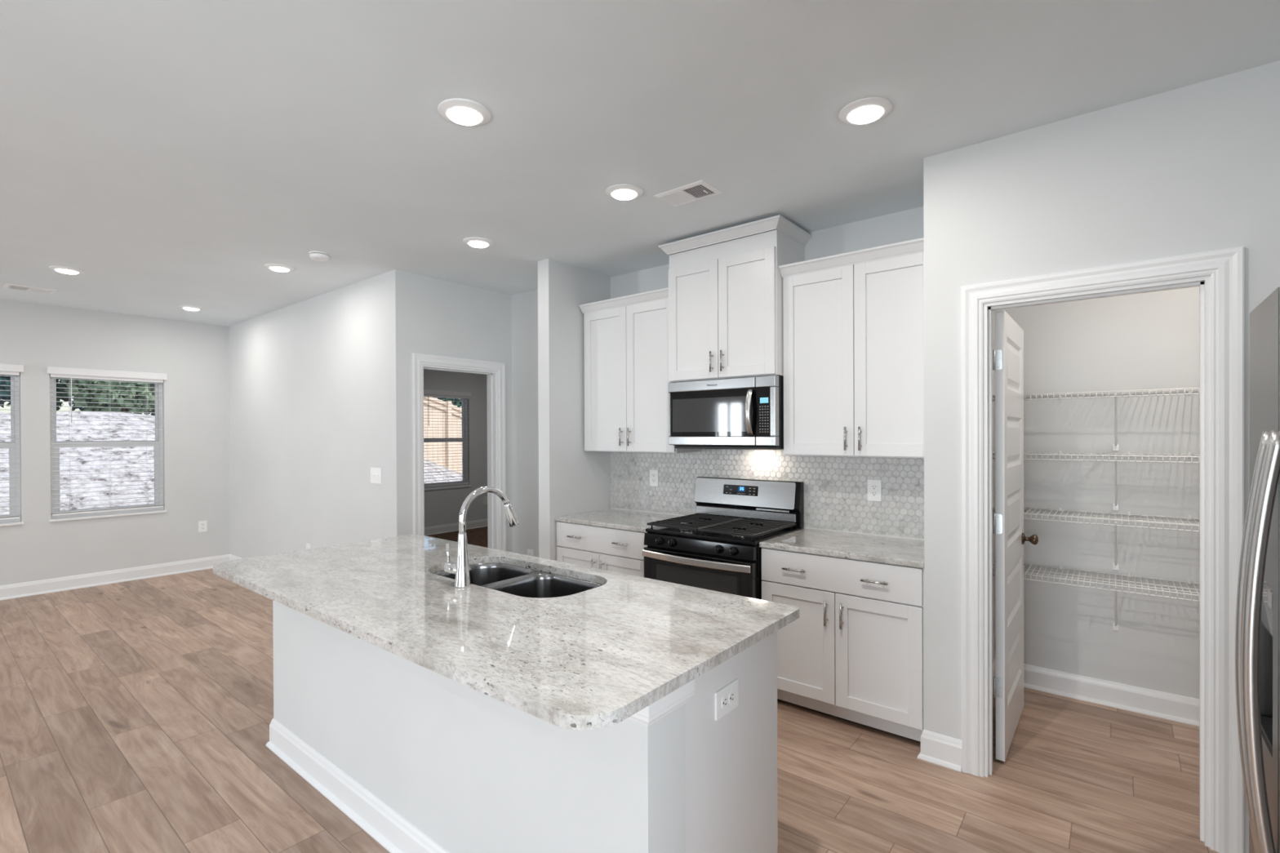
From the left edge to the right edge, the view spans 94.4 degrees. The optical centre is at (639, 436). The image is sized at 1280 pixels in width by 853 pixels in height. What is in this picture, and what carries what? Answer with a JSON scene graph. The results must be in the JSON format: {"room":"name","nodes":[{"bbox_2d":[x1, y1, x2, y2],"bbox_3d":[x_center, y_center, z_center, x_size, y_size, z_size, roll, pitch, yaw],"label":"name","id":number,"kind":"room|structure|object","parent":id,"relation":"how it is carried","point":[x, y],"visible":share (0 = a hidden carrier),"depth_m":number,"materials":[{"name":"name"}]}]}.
{"room":"kitchen","nodes":[
{"label":"kitchen","id":0,"kind":"room"},
{"bbox_2d":[0,299,487,585],"bbox_3d":[-5.345,0.112,6.115,0.140,2.740,13.440,0,0,39],"label":"wall","id":1,"kind":"structure","parent":0,"point":[193,357],"depth_m":6.25,"materials":[{"name":"paint"}]},
{"bbox_2d":[0,375,23,526],"bbox_3d":[-6.060,0.103,5.200,0.147,1.428,0.884,0,0,39],"label":"window","id":2,"kind":"structure","parent":1,"relation":"in","point":[15,420],"depth_m":5.51,"materials":[{"name":"white plastic"}]},
{"bbox_2d":[0,363,23,519],"bbox_3d":[-6.027,0.050,5.176,0.083,1.426,0.896,0,0,39],"label":"window blind","id":3,"kind":"object","parent":2,"relation":"attached to","point":[9,370],"visible":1,"depth_m":5.45,"materials":[{"name":"plastic"}]},
{"bbox_2d":[48,377,166,522],"bbox_3d":[-5.395,0.096,6.024,0.147,1.428,0.894,0,0,39],"label":"window","id":4,"kind":"structure","parent":1,"relation":"in","point":[158,455],"depth_m":5.99,"materials":[{"name":"white plastic"}]},
{"bbox_2d":[47,366,166,515],"bbox_3d":[-5.363,0.043,6.000,0.083,1.426,0.906,0,0,39],"label":"window blind","id":5,"kind":"object","parent":4,"relation":"attached to","point":[55,372],"visible":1,"depth_m":5.96,"materials":[{"name":"plastic"}]},
{"bbox_2d":[0,554,230,600],"bbox_3d":[-7.056,1.434,3.863,0.026,0.130,7.530,0,0,39],"label":"baseboard","id":6,"kind":"structure","parent":1,"relation":"attached to","point":[91,580],"depth_m":5.95,"materials":[{"name":"paint"}]},
{"bbox_2d":[198,520,207,532],"bbox_3d":[-4.864,0.997,6.592,0.008,0.124,0.079,0,0,39],"label":"wall outlet","id":7,"kind":"object","parent":1,"relation":"attached to","point":[202,525],"visible":1,"depth_m":6.59,"materials":[{"name":"white plastic"}]},
{"bbox_2d":[423,398,471,490],"bbox_3d":[-2.990,0.072,9.004,0.147,1.428,0.880,0,0,39],"label":"window","id":8,"kind":"structure","parent":1,"relation":"in","point":[464,404],"depth_m":9.29,"materials":[{"name":"white plastic"}]},
{"bbox_2d":[423,389,471,486],"bbox_3d":[-2.957,0.019,8.980,0.083,1.426,0.892,0,0,39],"label":"window blind","id":9,"kind":"object","parent":8,"relation":"attached to","point":[427,393],"visible":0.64,"depth_m":8.97,"materials":[{"name":"plastic"}]},
{"bbox_2d":[424,519,487,535],"bbox_3d":[-1.499,1.392,7.942,3.550,0.130,5.540,0,0,39],"label":"baseboard","id":10,"kind":"structure","parent":1,"relation":"attached to","point":[439,529],"depth_m":9.04,"materials":[{"name":"paint"}]},
{"bbox_2d":[484,496,487,504],"bbox_3d":[-2.483,1.024,9.543,0.008,0.124,0.079,0,0,39],"label":"wall outlet","id":11,"kind":"object","parent":1,"relation":"attached to","point":[485,497],"visible":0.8,"depth_m":9.54,"materials":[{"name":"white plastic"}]},
{"bbox_2d":[228,269,411,558],"bbox_3d":[-3.237,0.105,5.685,3.680,2.740,0.120,0,0,39],"label":"wall","id":12,"kind":"structure","parent":0,"point":[320,385],"depth_m":5.27,"materials":[{"name":"paint"}]},
{"bbox_2d":[229,554,241,560],"bbox_3d":[-3.227,1.410,5.677,3.705,0.130,0.156,0,0,39],"label":"baseboard","id":13,"kind":"structure","parent":12,"relation":"attached to","point":[231,557],"depth_m":6.71,"materials":[{"name":"paint"}]},
{"bbox_2d":[306,543,310,549],"bbox_3d":[-3.064,1.050,5.470,0.079,0.124,0.008,0,0,39],"label":"wall outlet","id":14,"kind":"object","parent":12,"relation":"attached to","point":[308,545],"visible":0.39,"depth_m":5.46,"materials":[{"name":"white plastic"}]},
{"bbox_2d":[370,467,381,484],"bbox_3d":[-2.089,0.307,4.672,0.165,0.124,0.016,0,0,39],"label":"light switch","id":15,"kind":"object","parent":12,"relation":"attached to","point":[375,473],"visible":1,"depth_m":4.67,"materials":[{"name":"white plastic"}]},
{"bbox_2d":[409,272,512,552],"bbox_3d":[-0.034,0.086,6.820,0.120,2.740,5.670,0,0,39],"label":"wall","id":16,"kind":"structure","parent":0,"point":[448,318],"depth_m":4.95,"materials":[{"name":"paint"}]},
{"bbox_2d":[412,352,506,551],"bbox_3d":[-1.528,0.410,4.968,0.160,2.123,0.883,0,0,39],"label":"door frame","id":17,"kind":"structure","parent":16,"relation":"attached to","point":[495,371],"depth_m":5.20,"materials":[{"name":"paint"}]},
{"bbox_2d":[511,288,538,557],"bbox_3d":[-0.733,0.097,5.078,0.980,2.740,0.120,0,0,39],"label":"wall","id":18,"kind":"structure","parent":0,"point":[524,306],"depth_m":5.22,"materials":[{"name":"paint"}]},
{"bbox_2d":[527,548,533,556],"bbox_3d":[-0.960,1.048,5.186,0.079,0.124,0.008,0,0,39],"label":"wall outlet","id":19,"kind":"object","parent":18,"relation":"attached to","point":[530,552],"visible":0.49,"depth_m":5.18,"materials":[{"name":"white plastic"}]},
{"bbox_2d":[537,258,610,560],"bbox_3d":[-0.483,0.099,4.516,0.115,2.740,0.660,0,0,39],"label":"wall","id":20,"kind":"structure","parent":0,"point":[573,480],"depth_m":4.33,"materials":[{"name":"paint"}]},
{"bbox_2d":[0,526,1218,852],"bbox_3d":[-1.829,1.536,3.211,9.220,0.130,13.320,0,0,39],"label":"floor","id":21,"kind":"structure","parent":0,"point":[136,716],"depth_m":2.67,"materials":[{"name":"wood"}]},
{"bbox_2d":[266,600,777,852],"bbox_3d":[-0.654,1.038,2.392,2.339,0.884,0.741,0,0,39],"label":"kitchen island","id":22,"kind":"object","parent":21,"relation":"on","point":[422,760],"visible":0.57,"depth_m":1.83,"materials":[{"name":"paint"}]},
{"bbox_2d":[213,533,799,730],"bbox_3d":[-0.705,0.581,2.304,2.368,0.030,1.010,0,0,39],"label":"island countertop","id":23,"kind":"structure","parent":22,"relation":"on","point":[596,658],"depth_m":1.83,"materials":[{"name":"stone"}]},
{"bbox_2d":[443,485,519,588],"bbox_3d":[-0.628,0.380,2.361,0.136,0.372,0.297,0,0,39],"label":"kitchen faucet","id":24,"kind":"object","parent":23,"relation":"on","point":[461,569],"visible":1,"depth_m":2.24,"materials":[{"name":"silver metal"}]},
{"bbox_2d":[432,562,603,598],"bbox_3d":[-0.523,0.697,2.430,0.866,0.204,0.436,0,0,39],"label":"double sink","id":25,"kind":"object","parent":23,"relation":"in","point":[513,580],"visible":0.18,"depth_m":2.55,"materials":[{"name":"metal"}]},
{"bbox_2d":[715,679,738,720],"bbox_3d":[0.249,0.751,1.694,0.008,0.079,0.124,0,0,39],"label":"wall outlet","id":26,"kind":"object","parent":22,"relation":"attached to","point":[726,699],"visible":1,"depth_m":1.69,"materials":[{"name":"white plastic"}]},
{"bbox_2d":[721,695,727,708],"bbox_3d":[0.239,0.751,1.677,0.003,0.034,0.028,0,0,39],"label":"receptacle","id":27,"kind":"object","parent":26,"relation":"attached to","point":[724,698],"depth_m":1.67,"materials":[{"name":"white plastic"}]},
{"bbox_2d":[728,690,734,703],"bbox_3d":[0.264,0.751,1.707,0.003,0.034,0.028,0,0,39],"label":"receptacle","id":28,"kind":"object","parent":26,"relation":"attached to","point":[731,693],"depth_m":1.71,"materials":[{"name":"white plastic"}]},
{"bbox_2d":[555,521,647,577],"bbox_3d":[-0.095,1.037,4.221,0.855,0.864,0.641,0,0,39],"label":"base cabinet","id":29,"kind":"object","parent":21,"relation":"on","point":[612,549],"visible":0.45,"depth_m":3.98,"materials":[{"name":"paint"}]},
{"bbox_2d":[555,508,681,532],"bbox_3d":[-0.089,0.589,4.230,0.858,0.029,0.614,0,0,39],"label":"countertop","id":30,"kind":"structure","parent":29,"relation":"on","point":[635,521],"depth_m":4.16,"materials":[{"name":"stone"}]},
{"bbox_2d":[642,476,804,599],"bbox_3d":[0.504,0.876,3.676,0.773,1.186,0.713,0,0,39],"label":"gas range","id":31,"kind":"object","parent":21,"relation":"on","point":[715,548],"visible":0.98,"depth_m":3.58,"materials":[{"name":"black metal"}]},
{"bbox_2d":[642,532,761,599],"bbox_3d":[0.487,1.015,3.647,0.757,0.848,0.645,0,0,39],"label":"oven","id":32,"kind":"object","parent":31,"relation":"in","point":[728,566],"depth_m":3.38,"materials":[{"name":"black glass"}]},
{"bbox_2d":[645,518,799,546],"bbox_3d":[0.510,0.580,3.676,0.761,0.022,0.585,0,0,39],"label":"cooktop","id":33,"kind":"object","parent":31,"relation":"in","point":[708,538],"depth_m":3.46,"materials":[{"name":"black metal"}]},
{"bbox_2d":[761,547,924,742],"bbox_3d":[1.161,1.036,3.207,0.832,0.864,0.641,0,0,39],"label":"base cabinet","id":34,"kind":"object","parent":21,"relation":"on","point":[854,651],"visible":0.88,"depth_m":2.94,"materials":[{"name":"paint"}]},
{"bbox_2d":[759,528,924,568],"bbox_3d":[1.168,0.588,3.215,0.837,0.029,0.614,0,0,39],"label":"countertop","id":35,"kind":"structure","parent":34,"relation":"on","point":[869,548],"depth_m":3.14,"materials":[{"name":"stone"}]},
{"bbox_2d":[1235,287,1279,852],"bbox_3d":[1.456,0.591,0.872,0.790,1.774,0.908,0,0,39],"label":"refrigerator","id":36,"kind":"object","parent":21,"relation":"on","point":[1257,628],"visible":1,"depth_m":1.20,"materials":[{"name":"silver metal"}]},
{"bbox_2d":[0,0,1279,326],"bbox_3d":[-1.803,-1.335,3.244,9.220,0.150,13.440,0,0,39],"label":"ceiling","id":37,"kind":"structure","parent":0,"point":[166,153],"depth_m":2.33,"materials":[{"name":"paint"}]},
{"bbox_2d":[3,283,56,293],"bbox_3d":[-5.165,-1.247,5.016,0.212,0.014,0.299,0,0,39],"label":"ceiling vent","id":38,"kind":"object","parent":37,"relation":"in","point":[8,286],"visible":1,"depth_m":5.00,"materials":[{"name":"white plastic"}]},
{"bbox_2d":[48,265,84,274],"bbox_3d":[-4.294,-1.242,4.441,0.197,0.027,0.197,0,0,39],"label":"recessed light","id":39,"kind":"object","parent":37,"relation":"in","point":[68,270],"visible":1,"depth_m":4.40,"materials":[{"name":"white plastic"}]},
{"bbox_2d":[55,269,78,274],"bbox_3d":[-4.294,-1.238,4.441,0.125,0.019,0.125,0,0,39],"label":"diffuser","id":40,"kind":"object","parent":39,"relation":"attached to","point":[64,271],"depth_m":4.42,"materials":[{"name":"white plastic"}]},
{"bbox_2d":[178,305,204,311],"bbox_3d":[-4.374,-1.248,5.774,0.197,0.027,0.197,0,0,39],"label":"recessed light","id":41,"kind":"object","parent":37,"relation":"in","point":[190,308],"visible":1,"depth_m":5.73,"materials":[{"name":"white plastic"}]},
{"bbox_2d":[182,307,199,311],"bbox_3d":[-4.374,-1.244,5.775,0.125,0.019,0.125,0,0,39],"label":"diffuser","id":42,"kind":"object","parent":41,"relation":"attached to","point":[187,308],"depth_m":5.75,"materials":[{"name":"white plastic"}]},
{"bbox_2d":[263,263,294,271],"bbox_3d":[-2.679,-1.248,4.404,0.197,0.027,0.197,0,0,39],"label":"recessed light","id":43,"kind":"object","parent":37,"relation":"in","point":[275,267],"visible":1,"depth_m":4.36,"materials":[{"name":"white plastic"}]},
{"bbox_2d":[270,266,288,271],"bbox_3d":[-2.679,-1.244,4.404,0.125,0.019,0.125,0,0,39],"label":"diffuser","id":44,"kind":"object","parent":43,"relation":"attached to","point":[275,268],"depth_m":4.38,"materials":[{"name":"white plastic"}]},
{"bbox_2d":[308,250,330,262],"bbox_3d":[-2.209,-1.242,4.086,0.134,0.041,0.134,0,0,39],"label":"smoke detector","id":45,"kind":"object","parent":37,"relation":"attached to","point":[316,255],"visible":1,"depth_m":4.05,"materials":[{"name":"white plastic"}]},
{"bbox_2d":[437,97,490,126],"bbox_3d":[-0.681,-1.246,2.301,0.197,0.027,0.197,0,0,39],"label":"recessed light","id":46,"kind":"object","parent":37,"relation":"in","point":[458,111],"visible":1,"depth_m":2.27,"materials":[{"name":"white plastic"}]},
{"bbox_2d":[447,106,480,125],"bbox_3d":[-0.681,-1.242,2.301,0.125,0.019,0.125,0,0,39],"label":"diffuser","id":47,"kind":"object","parent":46,"relation":"attached to","point":[463,116],"depth_m":2.28,"materials":[{"name":"white plastic"}]},
{"bbox_2d":[462,236,493,248],"bbox_3d":[-1.049,-1.252,3.847,0.197,0.027,0.197,0,0,39],"label":"recessed light","id":48,"kind":"object","parent":37,"relation":"in","point":[475,242],"visible":1,"depth_m":3.81,"materials":[{"name":"white plastic"}]},
{"bbox_2d":[468,240,488,248],"bbox_3d":[-1.049,-1.248,3.847,0.125,0.019,0.125,0,0,39],"label":"diffuser","id":49,"kind":"object","parent":48,"relation":"attached to","point":[479,244],"depth_m":3.82,"materials":[{"name":"white plastic"}]},
{"bbox_2d":[604,183,643,199],"bbox_3d":[-0.081,-1.252,3.060,0.197,0.027,0.197,0,0,39],"label":"recessed light","id":50,"kind":"object","parent":37,"relation":"in","point":[620,191],"visible":1,"depth_m":3.02,"materials":[{"name":"white plastic"}]},
{"bbox_2d":[612,189,636,199],"bbox_3d":[-0.081,-1.248,3.060,0.125,0.019,0.125,0,0,39],"label":"diffuser","id":51,"kind":"object","parent":50,"relation":"attached to","point":[620,194],"depth_m":3.03,"materials":[{"name":"white plastic"}]},
{"bbox_2d":[653,179,723,207],"bbox_3d":[0.252,-1.260,3.092,0.303,0.014,0.196,0,0,39],"label":"ceiling vent","id":52,"kind":"object","parent":37,"relation":"in","point":[701,189],"visible":1,"depth_m":3.08,"materials":[{"name":"white plastic"}]},
{"bbox_2d":[839,97,893,125],"bbox_3d":[0.876,-1.253,2.303,0.197,0.027,0.197,0,0,39],"label":"recessed light","id":53,"kind":"object","parent":37,"relation":"in","point":[868,110],"visible":1,"depth_m":2.27,"materials":[{"name":"white plastic"}]},
{"bbox_2d":[848,105,882,124],"bbox_3d":[0.876,-1.249,2.303,0.125,0.019,0.125,0,0,39],"label":"diffuser","id":54,"kind":"object","parent":53,"relation":"attached to","point":[857,114],"depth_m":2.28,"materials":[{"name":"white plastic"}]},
{"bbox_2d":[610,206,923,529],"bbox_3d":[0.721,0.096,4.045,2.580,2.740,0.120,0,0,39],"label":"wall","id":55,"kind":"structure","parent":0,"point":[904,225],"depth_m":3.55,"materials":[{"name":"paint"}]},
{"bbox_2d":[578,287,701,453],"bbox_3d":[-0.009,-0.439,4.314,0.847,1.094,0.371,0,0,39],"label":"upper cabinet","id":56,"kind":"object","parent":55,"relation":"attached to","point":[626,338],"visible":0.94,"depth_m":4.19,"materials":[{"name":"paint"}]},
{"bbox_2d":[657,214,811,382],"bbox_3d":[0.595,-0.803,3.775,0.856,0.891,0.447,0,0,39],"label":"upper cabinet","id":57,"kind":"object","parent":55,"relation":"attached to","point":[726,285],"visible":0.98,"depth_m":3.59,"materials":[{"name":"paint"}]},
{"bbox_2d":[668,374,783,449],"bbox_3d":[0.589,-0.140,3.768,0.760,0.431,0.446,0,0,39],"label":"microwave","id":58,"kind":"object","parent":57,"relation":"attached to","point":[741,412],"visible":0.98,"depth_m":3.59,"materials":[{"name":"silver metal"}]},
{"bbox_2d":[609,448,924,540],"bbox_3d":[0.724,0.269,3.958,2.463,0.606,0.014,0,0,39],"label":"backsplash","id":59,"kind":"structure","parent":55,"relation":"attached to","point":[835,488],"depth_m":3.68,"materials":[{"name":"tile"}]},
{"bbox_2d":[649,469,657,486],"bbox_3d":[0.104,0.310,4.447,0.079,0.124,0.008,0,0,39],"label":"wall outlet","id":60,"kind":"object","parent":59,"relation":"attached to","point":[653,473],"visible":1,"depth_m":4.44,"materials":[{"name":"white plastic"}]},
{"bbox_2d":[867,479,881,501],"bbox_3d":[1.358,0.311,3.434,0.079,0.124,0.008,0,0,39],"label":"wall outlet","id":61,"kind":"object","parent":59,"relation":"attached to","point":[874,486],"visible":1,"depth_m":3.43,"materials":[{"name":"white plastic"}]},
{"bbox_2d":[871,491,877,496],"bbox_3d":[1.357,0.331,3.432,0.034,0.028,0.003,0,0,39],"label":"receptacle","id":62,"kind":"object","parent":61,"relation":"attached to","point":[873,493],"depth_m":3.43,"materials":[{"name":"white plastic"}]},
{"bbox_2d":[871,484,877,489],"bbox_3d":[1.357,0.292,3.432,0.034,0.028,0.003,0,0,39],"label":"receptacle","id":63,"kind":"object","parent":61,"relation":"attached to","point":[873,486],"depth_m":3.43,"materials":[{"name":"white plastic"}]},
{"bbox_2d":[778,237,924,457],"bbox_3d":[1.242,-0.440,3.304,0.831,1.094,0.371,0,0,39],"label":"upper cabinet","id":64,"kind":"object","parent":55,"relation":"attached to","point":[853,322],"visible":0.89,"depth_m":3.18,"materials":[{"name":"paint"}]},
{"bbox_2d":[991,310,994,660],"bbox_3d":[1.752,0.096,3.181,0.110,2.740,1.080,0,0,39],"label":"wall","id":65,"kind":"structure","parent":0,"point":[993,311],"depth_m":3.53,"materials":[{"name":"paint"}]},
{"bbox_2d":[994,286,1199,698],"bbox_3d":[2.809,0.092,3.099,1.860,2.740,0.120,0,0,39],"label":"wall","id":66,"kind":"structure","parent":0,"point":[1147,340],"depth_m":3.21,"materials":[{"name":"paint"}]},
{"bbox_2d":[992,561,1199,631],"bbox_3d":[2.675,0.891,2.939,1.620,0.319,0.310,0,0,39],"label":"wire shelf","id":67,"kind":"object","parent":66,"relation":"attached to","point":[1115,627],"visible":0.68,"depth_m":3.06,"materials":[{"name":"white metal"}]},
{"bbox_2d":[992,506,1199,570],"bbox_3d":[2.673,0.563,2.937,1.620,0.319,0.310,0,0,39],"label":"wire shelf","id":68,"kind":"object","parent":66,"relation":"attached to","point":[1115,566],"visible":0.64,"depth_m":3.06,"materials":[{"name":"white metal"}]},
{"bbox_2d":[992,387,1199,450],"bbox_3d":[2.671,-0.083,2.934,1.620,0.319,0.310,0,0,39],"label":"wire shelf","id":69,"kind":"object","parent":66,"relation":"attached to","point":[1115,446],"visible":0.7,"depth_m":3.05,"materials":[{"name":"white metal"}]},
{"bbox_2d":[992,450,1199,510],"bbox_3d":[2.672,0.240,2.936,1.620,0.319,0.310,0,0,39],"label":"wire shelf","id":70,"kind":"object","parent":66,"relation":"attached to","point":[1115,506],"visible":0.73,"depth_m":3.06,"materials":[{"name":"white metal"}]},
{"bbox_2d":[992,657,1199,726],"bbox_3d":[2.436,1.401,2.643,1.630,0.130,1.075,0,0,39],"label":"baseboard","id":71,"kind":"structure","parent":66,"relation":"attached to","point":[1176,708],"depth_m":3.21,"materials":[{"name":"paint"}]},
{"bbox_2d":[923,60,1279,852],"bbox_3d":[2.057,0.100,2.167,1.860,2.740,0.115,0,0,39],"label":"wall","id":72,"kind":"structure","parent":0,"point":[1193,168],"depth_m":2.35,"materials":[{"name":"paint"}]},
{"bbox_2d":[916,728,961,772],"bbox_3d":[1.354,1.405,2.674,0.180,0.130,0.056,0,0,39],"label":"baseboard","id":73,"kind":"structure","parent":72,"relation":"attached to","point":[940,749],"depth_m":2.65,"materials":[{"name":"paint"}]},
{"bbox_2d":[992,310,1038,761],"bbox_3d":[1.835,0.443,2.931,0.179,2.024,0.709,0,0,39],"label":"door","id":74,"kind":"structure","parent":72,"relation":"in","point":[1011,538],"depth_m":2.79,"materials":[{"name":"paint"}]},
{"bbox_2d":[960,245,1244,852],"bbox_3d":[1.796,0.406,2.380,0.874,2.128,0.155,0,0,39],"label":"door frame","id":75,"kind":"structure","parent":72,"relation":"attached to","point":[1221,293],"depth_m":2.13,"materials":[{"name":"paint"}]},
{"label":"outside","id":76,"kind":"structure","parent":0,"visible":0},
{"bbox_2d":[0,411,462,515],"bbox_3d":[-15.060,0.604,19.872,32.000,2.308,40.000,0,0,39],"label":"stone retaining wall","id":77,"kind":"structure","parent":76,"point":[129,427],"depth_m":9.78,"materials":[{"name":"stone"}]},
{"bbox_2d":[0,374,10,408],"bbox_3d":[-13.906,-2.201,12.272,2.376,3.636,2.351,0,0,39],"label":"conifer tree","id":78,"kind":"object","parent":77,"relation":"on","point":[2,378],"visible":0.09,"depth_m":12.38,"materials":[{"name":"green plant"}]},
{"bbox_2d":[2,377,71,410],"bbox_3d":[-15.348,-3.144,15.046,2.489,5.382,2.569,0,0,39],"label":"broadleaf tree","id":79,"kind":"object","parent":77,"relation":"on","point":[58,385],"visible":0.02,"depth_m":15.19,"materials":[{"name":"green plant"}]},
{"bbox_2d":[58,382,111,411],"bbox_3d":[-16.744,-3.620,18.100,2.679,6.563,2.744,0,0,39],"label":"conifer tree","id":80,"kind":"object","parent":77,"relation":"on","point":[81,409],"visible":0.02,"depth_m":17.68,"materials":[{"name":"green plant"}]},
{"bbox_2d":[61,377,155,414],"bbox_3d":[-12.454,-1.929,14.171,2.331,3.134,2.368,0,0,39],"label":"broadleaf tree","id":81,"kind":"object","parent":77,"relation":"on","point":[113,402],"visible":0.2,"depth_m":13.73,"materials":[{"name":"green plant"}]},
{"bbox_2d":[142,385,155,415],"bbox_3d":[-13.854,-2.925,17.064,2.495,5.118,2.496,0,0,39],"label":"conifer tree","id":82,"kind":"object","parent":77,"relation":"on","point":[153,410],"visible":0.02,"depth_m":16.83,"materials":[{"name":"green plant"}]},
{"bbox_2d":[423,396,462,473],"bbox_3d":[-3.894,0.207,15.810,0.120,3.007,8.450,0,0,39],"label":"wooden fence","id":83,"kind":"object","parent":77,"relation":"on","point":[450,432],"visible":0.07,"depth_m":14.65,"materials":[{"name":"beige wood"}]},
{"bbox_2d":[432,396,462,408],"bbox_3d":[-6.144,-0.871,19.457,2.577,4.977,2.622,0,0,39],"label":"broadleaf tree","id":84,"kind":"object","parent":77,"relation":"on","point":[455,401],"visible":0.02,"depth_m":18.64,"materials":[{"name":"green plant"}]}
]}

